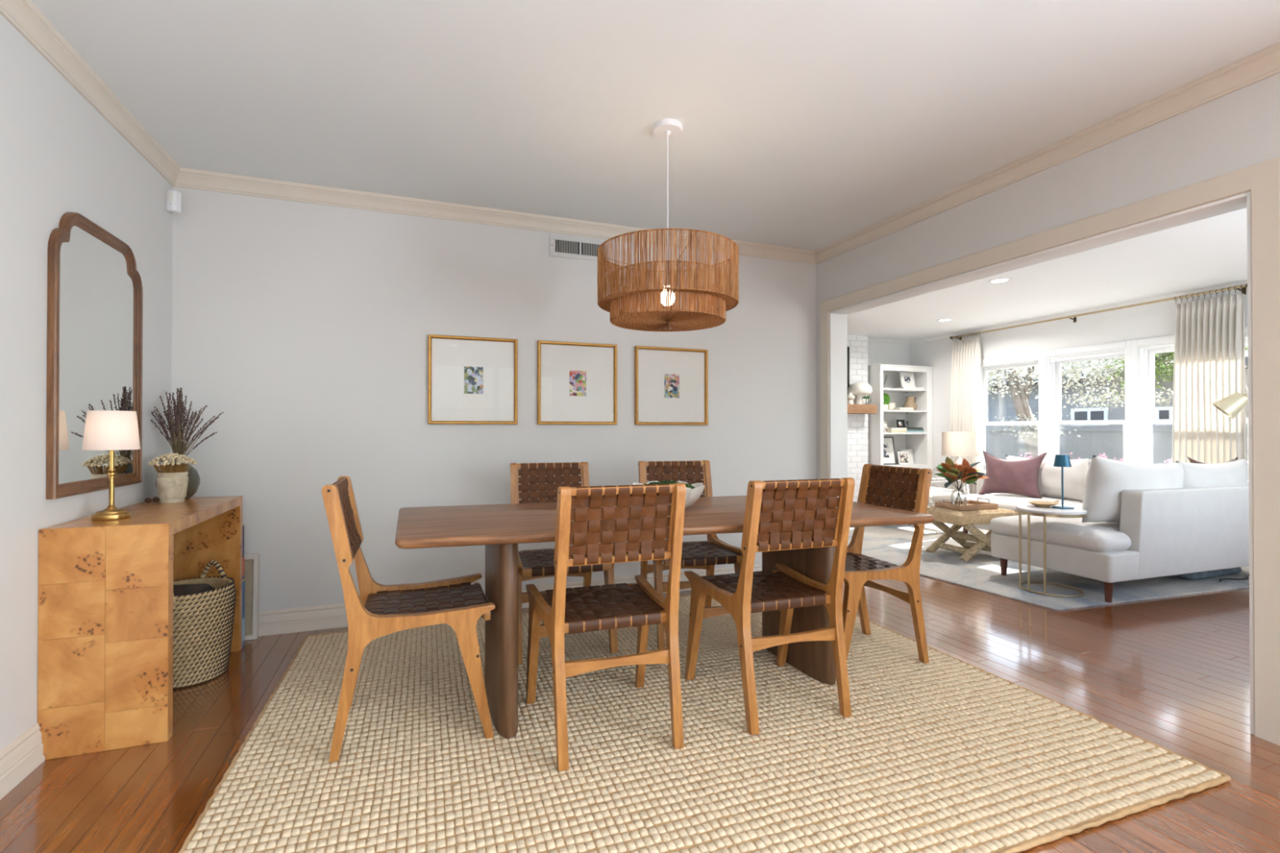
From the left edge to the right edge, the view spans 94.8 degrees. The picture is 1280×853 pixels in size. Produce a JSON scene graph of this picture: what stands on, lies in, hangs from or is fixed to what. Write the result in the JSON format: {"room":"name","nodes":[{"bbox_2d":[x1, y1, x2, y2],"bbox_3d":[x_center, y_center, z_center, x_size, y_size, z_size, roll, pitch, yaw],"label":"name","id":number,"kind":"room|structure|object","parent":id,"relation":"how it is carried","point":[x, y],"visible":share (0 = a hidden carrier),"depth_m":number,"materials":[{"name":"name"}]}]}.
{"room":"dining room","nodes":[
{"label":"dining room","id":0,"kind":"room"},
{"bbox_2d":[0,13,173,751],"bbox_3d":[-1.367,-0.116,0.083,0.150,2.457,6.527,0,0,-21],"label":"wall","id":1,"kind":"structure","parent":0,"point":[59,155],"depth_m":1.95,"materials":[{"name":"paint"}]},
{"bbox_2d":[0,722,44,799],"bbox_3d":[-1.288,1.037,0.111,0.022,0.128,6.237,0,0,-21],"label":"baseboard","id":2,"kind":"structure","parent":1,"relation":"attached to","point":[20,757],"depth_m":1.85,"materials":[{"name":"paint"}]},
{"bbox_2d":[45,212,142,499],"bbox_3d":[-2.127,-0.266,2.326,0.025,1.031,0.685,0,0,-21],"label":"wall mirror","id":3,"kind":"object","parent":1,"relation":"attached to","point":[95,353],"visible":1,"depth_m":2.23,"materials":[{"name":"brown wood"}]},
{"bbox_2d":[165,189,181,213],"bbox_3d":[-2.362,-1.136,2.976,0.064,0.105,0.054,0,0,-3],"label":"sensor","id":4,"kind":"object","parent":1,"relation":"attached to","point":[173,197],"visible":1,"depth_m":2.96,"materials":[{"name":"white plastic"}]},
{"bbox_2d":[0,0,1279,264],"bbox_3d":[0.574,-1.296,0.836,4.009,0.087,6.237,0,0,-21],"label":"trim","id":5,"kind":"structure","parent":1,"relation":"attached to","point":[24,15],"depth_m":2.98,"materials":[{"name":"paint"}]},
{"bbox_2d":[171,186,816,611],"bbox_3d":[-0.494,-0.092,3.833,4.154,2.457,0.140,0,0,-21],"label":"wall","id":6,"kind":"structure","parent":0,"point":[308,326],"depth_m":3.41,"materials":[{"name":"paint"}]},
{"bbox_2d":[427,334,517,424],"bbox_3d":[-1.002,-0.277,3.550,0.519,0.525,0.030,0,0,-21],"label":"framed print","id":7,"kind":"object","parent":6,"relation":"attached to","point":[472,380],"visible":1,"depth_m":3.55,"materials":[{"name":"paper"}]},
{"bbox_2d":[463,366,483,394],"bbox_3d":[-1.005,-0.279,3.558,0.124,0.176,0.003,0,0,-21],"label":"print","id":8,"kind":"object","parent":7,"relation":"attached to","point":[473,375],"depth_m":3.56},
{"bbox_2d":[257,564,761,636],"bbox_3d":[-0.533,1.060,3.724,4.009,0.128,0.022,0,0,-21],"label":"baseboard","id":9,"kind":"structure","parent":6,"relation":"attached to","point":[273,622],"depth_m":3.25,"materials":[{"name":"paint"}]},
{"bbox_2d":[537,340,617,424],"bbox_3d":[-0.398,-0.275,3.780,0.521,0.525,0.030,0,0,-21],"label":"framed print","id":10,"kind":"object","parent":6,"relation":"attached to","point":[577,382],"visible":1,"depth_m":3.78,"materials":[{"name":"paper"}]},
{"bbox_2d":[569,370,586,395],"bbox_3d":[-0.401,-0.278,3.788,0.124,0.176,0.003,0,0,-21],"label":"print","id":11,"kind":"object","parent":10,"relation":"attached to","point":[577,378],"depth_m":3.79},
{"bbox_2d":[549,234,608,261],"bbox_3d":[-0.385,-1.150,3.801,0.400,0.139,0.010,0,0,-21],"label":"air vent","id":12,"kind":"object","parent":6,"relation":"in","point":[560,246],"visible":0.77,"depth_m":3.79,"materials":[{"name":"metal"}]},
{"bbox_2d":[634,346,707,425],"bbox_3d":[0.219,-0.274,4.015,0.535,0.525,0.030,0,0,-21],"label":"framed print","id":13,"kind":"object","parent":6,"relation":"attached to","point":[671,384],"visible":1,"depth_m":4.01,"materials":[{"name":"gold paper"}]},
{"bbox_2d":[664,373,679,398],"bbox_3d":[0.216,-0.276,4.024,0.124,0.176,0.003,0,0,-21],"label":"print","id":14,"kind":"object","parent":13,"relation":"attached to","point":[671,380],"depth_m":4.02},
{"bbox_2d":[0,506,1279,852],"bbox_3d":[1.953,1.170,3.049,8.473,0.100,9.720,0,0,-21],"label":"floor","id":15,"kind":"structure","parent":0,"point":[1172,673],"depth_m":2.30,"materials":[{"name":"brown wood"}]},
{"bbox_2d":[37,495,242,759],"bbox_3d":[-2.005,0.731,2.466,0.356,0.770,0.955,0,0,-21],"label":"console table","id":16,"kind":"object","parent":15,"relation":"on","point":[105,622],"visible":0.88,"depth_m":2.04,"materials":[{"name":"wood"}]},
{"bbox_2d":[81,410,140,520],"bbox_3d":[-1.968,0.143,2.193,0.163,0.402,0.163,0,0,-21],"label":"table lamp","id":17,"kind":"object","parent":16,"relation":"on","point":[111,431],"visible":1,"depth_m":2.15,"materials":[{"name":"fabric"}]},
{"bbox_2d":[144,497,151,502],"bbox_3d":[-2.226,0.335,2.665,0.026,0.026,0.025,0,0,-21],"label":"seed pod","id":18,"kind":"object","parent":16,"relation":"on","point":[147,500],"visible":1,"depth_m":2.66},
{"bbox_2d":[151,497,159,502],"bbox_3d":[-2.206,0.334,2.683,0.028,0.028,0.028,0,0,-21],"label":"seed pod","id":19,"kind":"object","parent":16,"relation":"on","point":[156,500],"visible":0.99,"depth_m":2.68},
{"bbox_2d":[148,453,196,502],"bbox_3d":[-2.149,0.234,2.709,0.174,0.227,0.177,0,0,-21],"label":"stone planter","id":20,"kind":"object","parent":16,"relation":"on","point":[171,484],"visible":1,"depth_m":2.67,"materials":[{"name":"stone"}]},
{"bbox_2d":[150,387,223,499],"bbox_3d":[-2.182,0.080,2.847,0.280,0.537,0.209,0,0,-21],"label":"round vase","id":21,"kind":"object","parent":16,"relation":"on","point":[175,431],"visible":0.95,"depth_m":2.81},
{"bbox_2d":[173,560,235,688],"bbox_3d":[-2.022,0.874,2.632,0.357,0.482,0.357,0,0,-1],"label":"storage basket","id":22,"kind":"object","parent":15,"relation":"on","point":[203,622],"visible":0.62,"depth_m":2.55,"materials":[{"name":"wicker"}]},
{"bbox_2d":[173,583,216,596],"bbox_3d":[-2.032,0.823,2.615,0.256,0.249,0.308,0,0,-21],"label":"folded blanket","id":23,"kind":"object","parent":22,"relation":"in","point":[182,589],"visible":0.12,"depth_m":2.58,"materials":[{"name":"fabric"}]},
{"bbox_2d":[241,578,244,647],"bbox_3d":[-2.172,0.951,2.944,0.323,0.336,0.046,0,0,-21],"label":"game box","id":24,"kind":"object","parent":15,"relation":"on","point":[243,580],"visible":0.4,"depth_m":3.00,"materials":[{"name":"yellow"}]},
{"bbox_2d":[242,524,244,580],"bbox_3d":[-2.173,0.642,2.945,0.321,0.282,0.041,0,0,-21],"label":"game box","id":25,"kind":"object","parent":24,"relation":"on","point":[242,524],"visible":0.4,"depth_m":3.01,"materials":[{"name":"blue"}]},
{"bbox_2d":[244,554,259,640],"bbox_3d":[-2.175,0.900,3.062,0.322,0.439,0.046,0,0,-21],"label":"frame","id":26,"kind":"object","parent":15,"relation":"on","point":[251,562],"visible":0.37,"depth_m":3.11,"materials":[{"name":"white wood"}]},
{"bbox_2d":[178,595,1231,852],"bbox_3d":[0.043,1.108,2.480,2.979,0.017,2.439,0,0,-20],"label":"area rug","id":27,"kind":"object","parent":15,"relation":"on","point":[947,753],"visible":0.73,"depth_m":1.92,"materials":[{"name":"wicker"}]},
{"bbox_2d":[321,475,495,762],"bbox_3d":[-0.856,0.646,2.214,0.551,0.904,0.493,0,0,-21],"label":"dining chair","id":28,"kind":"object","parent":27,"relation":"on","point":[380,611],"visible":1,"depth_m":2.06,"materials":[{"name":"brown wood"}]},
{"bbox_2d":[510,462,617,665],"bbox_3d":[-0.426,0.651,3.049,0.493,0.904,0.550,0,0,-18],"label":"dining chair","id":29,"kind":"object","parent":27,"relation":"on","point":[539,563],"visible":0.52,"depth_m":3.21,"materials":[{"name":"leather"}]},
{"bbox_2d":[525,483,685,771],"bbox_3d":[-0.136,0.646,2.178,0.493,0.904,0.551,0,0,-19],"label":"dining chair","id":30,"kind":"object","parent":27,"relation":"on","point":[639,605],"visible":1,"depth_m":2.00,"materials":[{"name":"leather"}]},
{"bbox_2d":[395,495,934,737],"bbox_3d":[0.069,0.736,2.577,2.173,0.729,0.927,0,0,-17],"label":"dining table","id":31,"kind":"object","parent":27,"relation":"on","point":[500,528],"visible":0.64,"depth_m":2.32,"materials":[{"name":"brown wood"}]},
{"bbox_2d":[632,480,704,508],"bbox_3d":[0.126,0.316,2.657,0.324,0.112,0.324,0,0,2],"label":"bowl","id":32,"kind":"object","parent":31,"relation":"on","point":[692,495],"visible":0.26,"depth_m":2.57,"materials":[{"name":"white ceramic"}]},
{"bbox_2d":[643,480,694,488],"bbox_3d":[0.125,0.283,2.658,0.236,0.078,0.235,0,0,23],"label":"greenery","id":33,"kind":"object","parent":32,"relation":"in","point":[687,485],"visible":0.23,"depth_m":2.64,"materials":[{"name":"plant"}]},
{"bbox_2d":[638,460,742,649],"bbox_3d":[0.265,0.653,3.228,0.493,0.904,0.550,0,0,-14],"label":"dining chair","id":34,"kind":"object","parent":27,"relation":"on","point":[704,555],"visible":0.53,"depth_m":3.35,"materials":[{"name":"leather"}]},
{"bbox_2d":[684,477,854,735],"bbox_3d":[0.517,0.647,2.402,0.493,0.904,0.550,0,0,-19],"label":"dining chair","id":35,"kind":"object","parent":27,"relation":"on","point":[744,593],"visible":1,"depth_m":2.23,"materials":[{"name":"leather"}]},
{"bbox_2d":[835,463,932,663],"bbox_3d":[1.041,0.650,2.873,0.551,0.904,0.493,0,0,-18],"label":"dining chair","id":36,"kind":"object","parent":27,"relation":"on","point":[860,571],"visible":0.71,"depth_m":2.77,"materials":[{"name":"brown wood"}]},
{"bbox_2d":[867,364,933,506],"bbox_3d":[3.717,0.142,8.527,0.963,2.027,0.441,0,0,-21],"label":"bookcase","id":37,"kind":"object","parent":15,"relation":"on","point":[882,378],"visible":0.35,"depth_m":8.50,"materials":[{"name":"white"}]},
{"bbox_2d":[883,421,887,432],"bbox_3d":[3.498,0.006,8.391,0.037,0.166,0.100,0,-1,44],"label":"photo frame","id":38,"kind":"object","parent":37,"relation":"on","point":[885,425],"visible":0.86,"depth_m":8.38,"materials":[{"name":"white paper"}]},
{"bbox_2d":[883,392,889,409],"bbox_3d":[3.485,-0.355,8.405,0.155,0.254,0.156,0,0,-21],"label":"potted topiary","id":39,"kind":"object","parent":37,"relation":"on","point":[886,397],"visible":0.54,"depth_m":8.35,"materials":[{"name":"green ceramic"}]},
{"bbox_2d":[883,404,888,409],"bbox_3d":[3.485,-0.271,8.405,0.108,0.085,0.108,0,0,-21],"label":"pot","id":40,"kind":"object","parent":39,"relation":"on","point":[885,406],"depth_m":8.36,"materials":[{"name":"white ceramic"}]},
{"bbox_2d":[883,436,896,464],"bbox_3d":[3.502,0.349,8.491,0.400,0.402,0.084,0,0,-15],"label":"picture frame","id":41,"kind":"object","parent":37,"relation":"on","point":[889,453],"visible":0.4,"depth_m":8.52,"materials":[{"name":"white paper"}]},
{"bbox_2d":[883,444,889,457],"bbox_3d":[3.502,0.349,8.491,0.200,0.203,0.003,0,-10,-15],"label":"print","id":42,"kind":"object","parent":41,"relation":"attached to","point":[886,451],"depth_m":8.50},
{"bbox_2d":[888,402,895,409],"bbox_3d":[3.632,-0.288,8.525,0.120,0.120,0.120,0,0,-21],"label":"candle","id":43,"kind":"object","parent":37,"relation":"on","point":[891,406],"visible":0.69,"depth_m":8.47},
{"bbox_2d":[883,429,906,432],"bbox_3d":[3.659,0.068,8.480,0.300,0.042,0.210,0,0,-21],"label":"book","id":44,"kind":"object","parent":37,"relation":"on","point":[888,430],"visible":0.88,"depth_m":8.38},
{"bbox_2d":[883,427,906,429],"bbox_3d":[3.664,0.033,8.482,0.280,0.028,0.200,0,0,-21],"label":"book","id":45,"kind":"object","parent":44,"relation":"on","point":[883,428],"visible":0.75,"depth_m":8.39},
{"bbox_2d":[896,419,905,427],"bbox_3d":[3.758,-0.039,8.487,0.130,0.116,0.030,0,0,-15],"label":"photo frame","id":46,"kind":"object","parent":45,"relation":"on","point":[900,423],"visible":0.92,"depth_m":8.49,"materials":[{"name":"black"}]},
{"bbox_2d":[891,408,914,410],"bbox_3d":[3.762,-0.239,8.478,0.280,0.022,0.200,0,0,-21],"label":"book","id":47,"kind":"object","parent":37,"relation":"on","point":[891,409],"visible":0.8,"depth_m":8.39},
{"bbox_2d":[893,407,913,408],"bbox_3d":[3.772,-0.260,8.482,0.250,0.020,0.180,0,0,-21],"label":"book","id":48,"kind":"object","parent":47,"relation":"on","point":[893,407],"visible":0.89,"depth_m":8.40,"materials":[{"name":"white paper"}]},
{"bbox_2d":[897,448,914,464],"bbox_3d":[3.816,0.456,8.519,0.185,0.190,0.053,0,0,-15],"label":"photo frame","id":49,"kind":"object","parent":37,"relation":"on","point":[903,456],"visible":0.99,"depth_m":8.52,"materials":[{"name":"white paper"}]},
{"bbox_2d":[898,453,908,462],"bbox_3d":[3.816,0.456,8.518,0.133,0.137,0.003,0,-12,-15],"label":"print","id":50,"kind":"object","parent":49,"relation":"attached to","point":[903,456],"depth_m":8.52},
{"bbox_2d":[892,386,924,389],"bbox_3d":[3.911,-0.549,8.580,0.390,0.032,0.220,0,0,-21],"label":"book","id":51,"kind":"object","parent":37,"relation":"on","point":[908,388],"visible":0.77,"depth_m":8.47,"materials":[{"name":"white paper"}]},
{"bbox_2d":[898,372,915,386],"bbox_3d":[3.877,-0.677,8.534,0.235,0.223,0.064,0,0,-17],"label":"photo frame","id":52,"kind":"object","parent":51,"relation":"on","point":[907,379],"visible":1,"depth_m":8.53,"materials":[{"name":"white paper"}]},
{"bbox_2d":[904,376,911,382],"bbox_3d":[3.877,-0.677,8.534,0.099,0.094,0.002,0,-13,-17],"label":"print","id":53,"kind":"object","parent":52,"relation":"attached to","point":[907,379],"depth_m":8.53},
{"bbox_2d":[903,396,916,410],"bbox_3d":[3.938,-0.334,8.578,0.183,0.213,0.183,0,0,18],"label":"pitcher","id":54,"kind":"object","parent":37,"relation":"on","point":[910,402],"visible":0.81,"depth_m":8.53,"materials":[{"name":"ceramic"}]},
{"bbox_2d":[906,431,924,432],"bbox_3d":[3.929,0.077,8.572,0.330,0.024,0.210,0,0,-21],"label":"book","id":55,"kind":"object","parent":37,"relation":"on","point":[906,431],"visible":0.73,"depth_m":8.47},
{"bbox_2d":[906,429,924,431],"bbox_3d":[3.938,0.052,8.575,0.310,0.026,0.200,0,0,-21],"label":"book","id":56,"kind":"object","parent":55,"relation":"on","point":[907,429],"visible":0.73,"depth_m":8.48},
{"bbox_2d":[948,481,969,494],"bbox_3d":[4.039,0.876,7.421,0.450,0.547,0.450,0,0,-21],"label":"end table","id":57,"kind":"object","parent":15,"relation":"on","point":[964,487],"visible":0.02,"depth_m":7.30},
{"bbox_2d":[941,431,979,464],"bbox_3d":[4.039,0.336,7.424,0.424,0.535,0.424,0,0,-21],"label":"lamp","id":58,"kind":"object","parent":57,"relation":"on","point":[960,444],"visible":0.74,"depth_m":7.25,"materials":[{"name":"white fabric"}]},
{"bbox_2d":[847,522,1248,610],"bbox_3d":[3.388,1.130,5.464,3.069,0.011,3.287,0,0,-21],"label":"rug","id":59,"kind":"object","parent":15,"relation":"on","point":[889,544],"visible":0.34,"depth_m":4.33,"materials":[{"name":"carpet"}]},
{"bbox_2d":[875,477,968,535],"bbox_3d":[3.094,0.811,6.505,0.684,0.640,0.690,0,0,-19],"label":"plaid armchair","id":60,"kind":"object","parent":59,"relation":"on","point":[935,494],"visible":0.08,"depth_m":6.21,"materials":[{"name":"fabric"}]},
{"bbox_2d":[925,506,1018,561],"bbox_3d":[2.870,0.927,5.155,0.674,0.440,0.474,0,0,-18],"label":"coffee table","id":61,"kind":"object","parent":59,"relation":"on","point":[966,519],"visible":0.71,"depth_m":5.00,"materials":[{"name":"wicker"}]},
{"bbox_2d":[934,497,998,511],"bbox_3d":[2.851,0.672,5.150,0.400,0.075,0.290,0,0,-17],"label":"serving tray","id":62,"kind":"object","parent":61,"relation":"on","point":[966,504],"visible":1,"depth_m":5.07,"materials":[{"name":"brown wood"}]},
{"bbox_2d":[933,457,989,505],"bbox_3d":[2.776,0.481,5.105,0.417,0.435,0.434,0,0,25],"label":"flower vase","id":63,"kind":"object","parent":62,"relation":"on","point":[964,472],"visible":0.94,"depth_m":5.05,"materials":[{"name":"plant"}]},
{"bbox_2d":[1016,504,1087,597],"bbox_3d":[2.798,0.836,4.010,0.396,0.556,0.396,0,0,-21],"label":"side table","id":64,"kind":"object","parent":59,"relation":"on","point":[1028,509],"visible":0.98,"depth_m":3.94,"materials":[{"name":"stone"}]},
{"bbox_2d":[1026,500,1058,507],"bbox_3d":[2.810,0.537,4.107,0.185,0.043,0.185,0,-1,44],"label":"wooden dish","id":65,"kind":"object","parent":64,"relation":"on","point":[1043,504],"visible":1,"depth_m":4.09,"materials":[{"name":"brown wood"}]},
{"bbox_2d":[1051,454,1074,509],"bbox_3d":[2.879,0.374,4.012,0.102,0.367,0.102,0,0,-11],"label":"lamp","id":66,"kind":"object","parent":64,"relation":"on","point":[1060,460],"visible":1,"depth_m":3.99,"materials":[{"name":"teal metal"}]},
{"bbox_2d":[953,454,1248,603],"bbox_3d":[3.482,0.659,4.980,1.980,0.925,2.151,0,0,-19],"label":"sectional sofa","id":67,"kind":"object","parent":59,"relation":"on","point":[1142,521],"visible":0.8,"depth_m":3.94,"materials":[{"name":"grey fabric"}]},
{"bbox_2d":[977,450,1047,498],"bbox_3d":[3.639,0.472,5.771,0.201,0.450,0.566,0,0,-39],"label":"throw pillow","id":68,"kind":"object","parent":67,"relation":"on","point":[1006,476],"visible":0.99,"depth_m":5.70,"materials":[{"name":"fabric"}]},
{"bbox_2d":[953,493,1083,515],"bbox_3d":[3.701,0.754,5.707,0.853,0.159,0.918,0,0,-19],"label":"seat cushion","id":69,"kind":"object","parent":67,"relation":"on","point":[1005,500],"depth_m":5.54,"materials":[{"name":"white fabric"}]},
{"bbox_2d":[1005,455,1088,500],"bbox_3d":[3.940,0.490,5.700,0.261,0.400,0.822,-10,3,-19],"label":"cushion","id":70,"kind":"object","parent":67,"relation":"on","point":[1049,475],"depth_m":5.47,"materials":[{"name":"white fabric"}]},
{"bbox_2d":[990,515,1131,552],"bbox_3d":[3.233,0.743,4.239,1.031,0.167,0.858,0,0,-19],"label":"seat cushion","id":71,"kind":"object","parent":67,"relation":"on","point":[1064,535],"depth_m":3.97,"materials":[{"name":"white fabric"}]},
{"bbox_2d":[1055,502,1082,508],"bbox_3d":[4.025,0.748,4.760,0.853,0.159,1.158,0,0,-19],"label":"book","id":72,"kind":"object","parent":67,"relation":"on","point":[1079,505],"depth_m":5.12,"materials":[{"name":"paper"}]},
{"bbox_2d":[1081,454,1184,522],"bbox_3d":[3.401,0.449,4.051,0.861,0.460,0.288,4,4,-17],"label":"cushion","id":73,"kind":"object","parent":67,"relation":"on","point":[1109,484],"depth_m":3.91,"materials":[{"name":"white fabric"}]},
{"bbox_2d":[1175,458,1248,487],"bbox_3d":[4.156,0.460,4.313,0.843,0.440,0.268,0,6,-20],"label":"cushion","id":74,"kind":"object","parent":67,"relation":"on","point":[1233,473],"depth_m":4.17,"materials":[{"name":"white fabric"}]},
{"bbox_2d":[1186,456,1238,463],"bbox_3d":[4.423,0.454,4.509,0.330,0.446,0.174,0,0,14],"label":"throw pillow","id":75,"kind":"object","parent":67,"relation":"on","point":[1191,460],"visible":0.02,"depth_m":4.56,"materials":[{"name":"brown fabric"}]},
{"bbox_2d":[1168,567,1241,580],"bbox_3d":[4.206,1.079,4.542,0.652,0.099,0.424,0,0,-21],"label":"quilt","id":76,"kind":"object","parent":59,"relation":"on","point":[1197,575],"visible":0.3,"depth_m":4.32,"materials":[{"name":"fabric"}]},
{"bbox_2d":[1219,574,1248,582],"bbox_3d":[4.389,1.112,4.310,0.483,0.009,0.068,0,0,-21],"label":"power cord","id":77,"kind":"object","parent":59,"relation":"on","point":[1247,575],"visible":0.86,"depth_m":4.28,"materials":[{"name":"black plastic"}]},
{"bbox_2d":[1212,391,1248,418],"bbox_3d":[4.535,0.438,4.231,0.637,1.378,0.260,0,0,32],"label":"reading lamp","id":78,"kind":"object","parent":15,"relation":"on","point":[1232,405],"visible":0.9,"depth_m":4.26,"materials":[{"name":"gold metal"}]},
{"bbox_2d":[31,0,1279,341],"bbox_3d":[1.976,-1.385,3.074,8.523,0.120,9.720,0,0,-21],"label":"ceiling","id":79,"kind":"structure","parent":0,"point":[811,125],"depth_m":2.40,"materials":[{"name":"paint"}]},
{"bbox_2d":[597,118,738,331],"bbox_3d":[0.122,-0.893,2.602,0.619,0.870,0.619,0,0,-33],"label":"pendant lamp","id":80,"kind":"object","parent":79,"relation":"hanging from","point":[708,310],"visible":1,"depth_m":2.39,"materials":[{"name":"brown wicker"}]},
{"bbox_2d":[936,318,953,321],"bbox_3d":[3.713,-1.295,7.167,0.190,0.007,0.190,0,0,-21],"label":"recessed light","id":81,"kind":"object","parent":79,"relation":"in","point":[943,319],"visible":1,"depth_m":7.17,"materials":[{"name":"white plastic"}]},
{"bbox_2d":[986,277,1012,283],"bbox_3d":[3.224,-1.307,5.279,0.190,0.007,0.190,0,0,-21],"label":"recessed light","id":82,"kind":"object","parent":79,"relation":"in","point":[1000,280],"visible":1,"depth_m":5.26,"materials":[{"name":"white plastic"}]},
{"bbox_2d":[847,333,868,502],"bbox_3d":[2.555,-0.065,8.209,1.384,2.455,0.222,0,0,-21],"label":"wall","id":83,"kind":"structure","parent":0,"point":[857,424],"depth_m":8.29,"materials":[{"name":"white brick"}]},
{"bbox_2d":[847,346,849,394],"bbox_3d":[2.346,-0.778,7.987,1.212,0.660,0.047,0,0,-21],"label":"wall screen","id":84,"kind":"object","parent":83,"relation":"attached to","point":[848,348],"visible":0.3,"depth_m":8.17,"materials":[{"name":"black"}]},
{"bbox_2d":[847,404,876,413],"bbox_3d":[2.627,-0.241,7.997,1.287,0.125,0.230,0,0,-21],"label":"mantel shelf","id":85,"kind":"object","parent":83,"relation":"attached to","point":[851,408],"visible":0.44,"depth_m":8.03,"materials":[{"name":"brown wood"}]},
{"bbox_2d":[847,391,854,404],"bbox_3d":[2.875,-0.387,8.055,0.132,0.168,0.132,0,0,-21],"label":"mushroom lamp","id":86,"kind":"object","parent":85,"relation":"on","point":[851,397],"visible":0.87,"depth_m":8.02,"materials":[{"name":"white ceramic"}]},
{"bbox_2d":[847,382,872,404],"bbox_3d":[3.042,-0.458,8.151,0.332,0.312,0.332,0,0,-21],"label":"mushroom lamp","id":87,"kind":"object","parent":85,"relation":"on","point":[859,389],"visible":0.88,"depth_m":8.05,"materials":[{"name":"white ceramic"}]},
{"bbox_2d":[867,342,910,365],"bbox_3d":[2.259,-0.063,8.294,4.169,2.457,0.150,0,0,-21],"label":"wall","id":88,"kind":"structure","parent":0,"point":[877,353],"depth_m":8.77,"materials":[{"name":"paint"}]},
{"bbox_2d":[816,72,1279,479],"bbox_3d":[2.515,-0.106,1.568,0.145,2.457,6.237,0,0,-21],"label":"wall","id":89,"kind":"structure","parent":0,"point":[1238,129],"depth_m":2.70,"materials":[{"name":"paint"}]},
{"bbox_2d":[829,191,1253,734],"bbox_3d":[1.874,0.136,3.248,0.153,1.970,2.335,0,0,-21],"label":"trim","id":90,"kind":"structure","parent":89,"relation":"attached to","point":[837,317],"depth_m":2.93,"materials":[{"name":"wood"}]},
{"bbox_2d":[820,155,1279,746],"bbox_3d":[1.797,0.092,3.218,0.020,2.058,2.511,0,0,-21],"label":"trim","id":91,"kind":"structure","parent":89,"relation":"attached to","point":[1262,179],"depth_m":2.11,"materials":[{"name":"paint"}]},
{"bbox_2d":[910,287,1247,488],"bbox_3d":[5.298,-0.078,5.964,0.150,2.457,6.370,0,0,-21],"label":"wall","id":92,"kind":"structure","parent":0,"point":[1153,320],"depth_m":7.01,"materials":[{"name":"paint"}]},
{"bbox_2d":[981,351,1043,474],"bbox_3d":[4.688,-0.137,7.501,0.195,1.510,0.995,0,0,-21],"label":"window","id":93,"kind":"structure","parent":92,"relation":"attached to","point":[1032,359],"depth_m":7.41,"materials":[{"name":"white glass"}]},
{"bbox_2d":[867,280,1247,344],"bbox_3d":[3.333,-1.286,5.276,4.019,0.050,6.270,0,0,-21],"label":"trim","id":94,"kind":"structure","parent":92,"relation":"attached to","point":[1243,282],"depth_m":6.82,"materials":[{"name":"wood"}]},
{"bbox_2d":[1043,340,1132,462],"bbox_3d":[5.031,-0.142,6.601,0.195,1.510,0.930,0,0,-21],"label":"window","id":95,"kind":"structure","parent":92,"relation":"attached to","point":[1051,365],"depth_m":6.76,"materials":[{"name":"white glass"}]},
{"bbox_2d":[950,283,1247,340],"bbox_3d":[4.880,-1.222,6.668,0.133,0.076,3.126,0,0,-21],"label":"curtain rod","id":96,"kind":"object","parent":92,"relation":"attached to","point":[1244,290],"visible":0.79,"depth_m":6.21,"materials":[{"name":"gold metal"}]},
{"bbox_2d":[950,332,983,494],"bbox_3d":[4.364,-0.049,7.876,0.126,2.376,0.447,0,0,-21],"label":"window curtain","id":97,"kind":"object","parent":96,"relation":"hanging from","point":[966,393],"visible":0.7,"depth_m":7.84,"materials":[{"name":"white fabric"}]},
{"bbox_2d":[1172,284,1246,463],"bbox_3d":[5.283,-0.070,5.470,0.125,2.386,0.533,0,0,-21],"label":"window curtain","id":98,"kind":"object","parent":96,"relation":"hanging from","point":[1209,352],"visible":0.73,"depth_m":5.47,"materials":[{"name":"white fabric"}]},
{"bbox_2d":[1131,325,1248,482],"bbox_3d":[5.381,-0.148,5.683,0.195,1.510,1.035,0,0,-21],"label":"window","id":99,"kind":"structure","parent":92,"relation":"attached to","point":[1143,378],"depth_m":6.09,"materials":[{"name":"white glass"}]},
{"label":"outside","id":100,"kind":"structure","parent":0,"visible":0},
{"bbox_3d":[19.567,1.600,15.477,32.400,0.100,75.000,0,0,-21],"label":"ground","id":101,"kind":"structure","parent":100,"visible":0},
{"bbox_2d":[987,357,1123,457],"bbox_3d":[6.589,0.012,9.744,2.030,3.064,3.714,0,0,-21],"label":"tree","id":102,"kind":"object","parent":101,"relation":"on","point":[1020,391],"visible":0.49,"depth_m":9.78,"materials":[{"name":"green plant"}]},
{"bbox_2d":[986,429,1172,466],"bbox_3d":[7.793,0.786,10.993,0.280,1.470,25.000,0,0,-21],"label":"wall","id":103,"kind":"structure","parent":101,"relation":"on","point":[1091,442],"depth_m":10.43,"materials":[{"name":"paint"}]},
{"bbox_2d":[986,344,1248,429],"bbox_3d":[11.040,-0.221,12.238,6.050,3.500,25.800,0,0,-21],"label":"house","id":104,"kind":"structure","parent":101,"relation":"on","point":[1000,406],"depth_m":11.48,"materials":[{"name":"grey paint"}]},
{"bbox_2d":[1020,452,1248,463],"bbox_3d":[5.835,0.911,7.242,0.656,1.175,2.506,0,0,-21],"label":"flowering shrub","id":105,"kind":"object","parent":101,"relation":"on","point":[1071,453],"visible":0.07,"depth_m":7.37,"materials":[{"name":"pink plant"}]},
{"bbox_2d":[1031,347,1248,427],"bbox_3d":[7.646,-0.238,9.135,1.913,3.541,3.610,0,0,-21],"label":"tree","id":106,"kind":"object","parent":101,"relation":"on","point":[1102,398],"visible":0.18,"depth_m":9.24,"materials":[{"name":"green plant"}]},
{"bbox_2d":[1106,346,1248,479],"bbox_3d":[7.574,-0.191,8.121,1.567,3.405,1.957,0,0,-21],"label":"tree","id":107,"kind":"object","parent":101,"relation":"on","point":[1157,359],"visible":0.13,"depth_m":8.26,"materials":[{"name":"green plant"}]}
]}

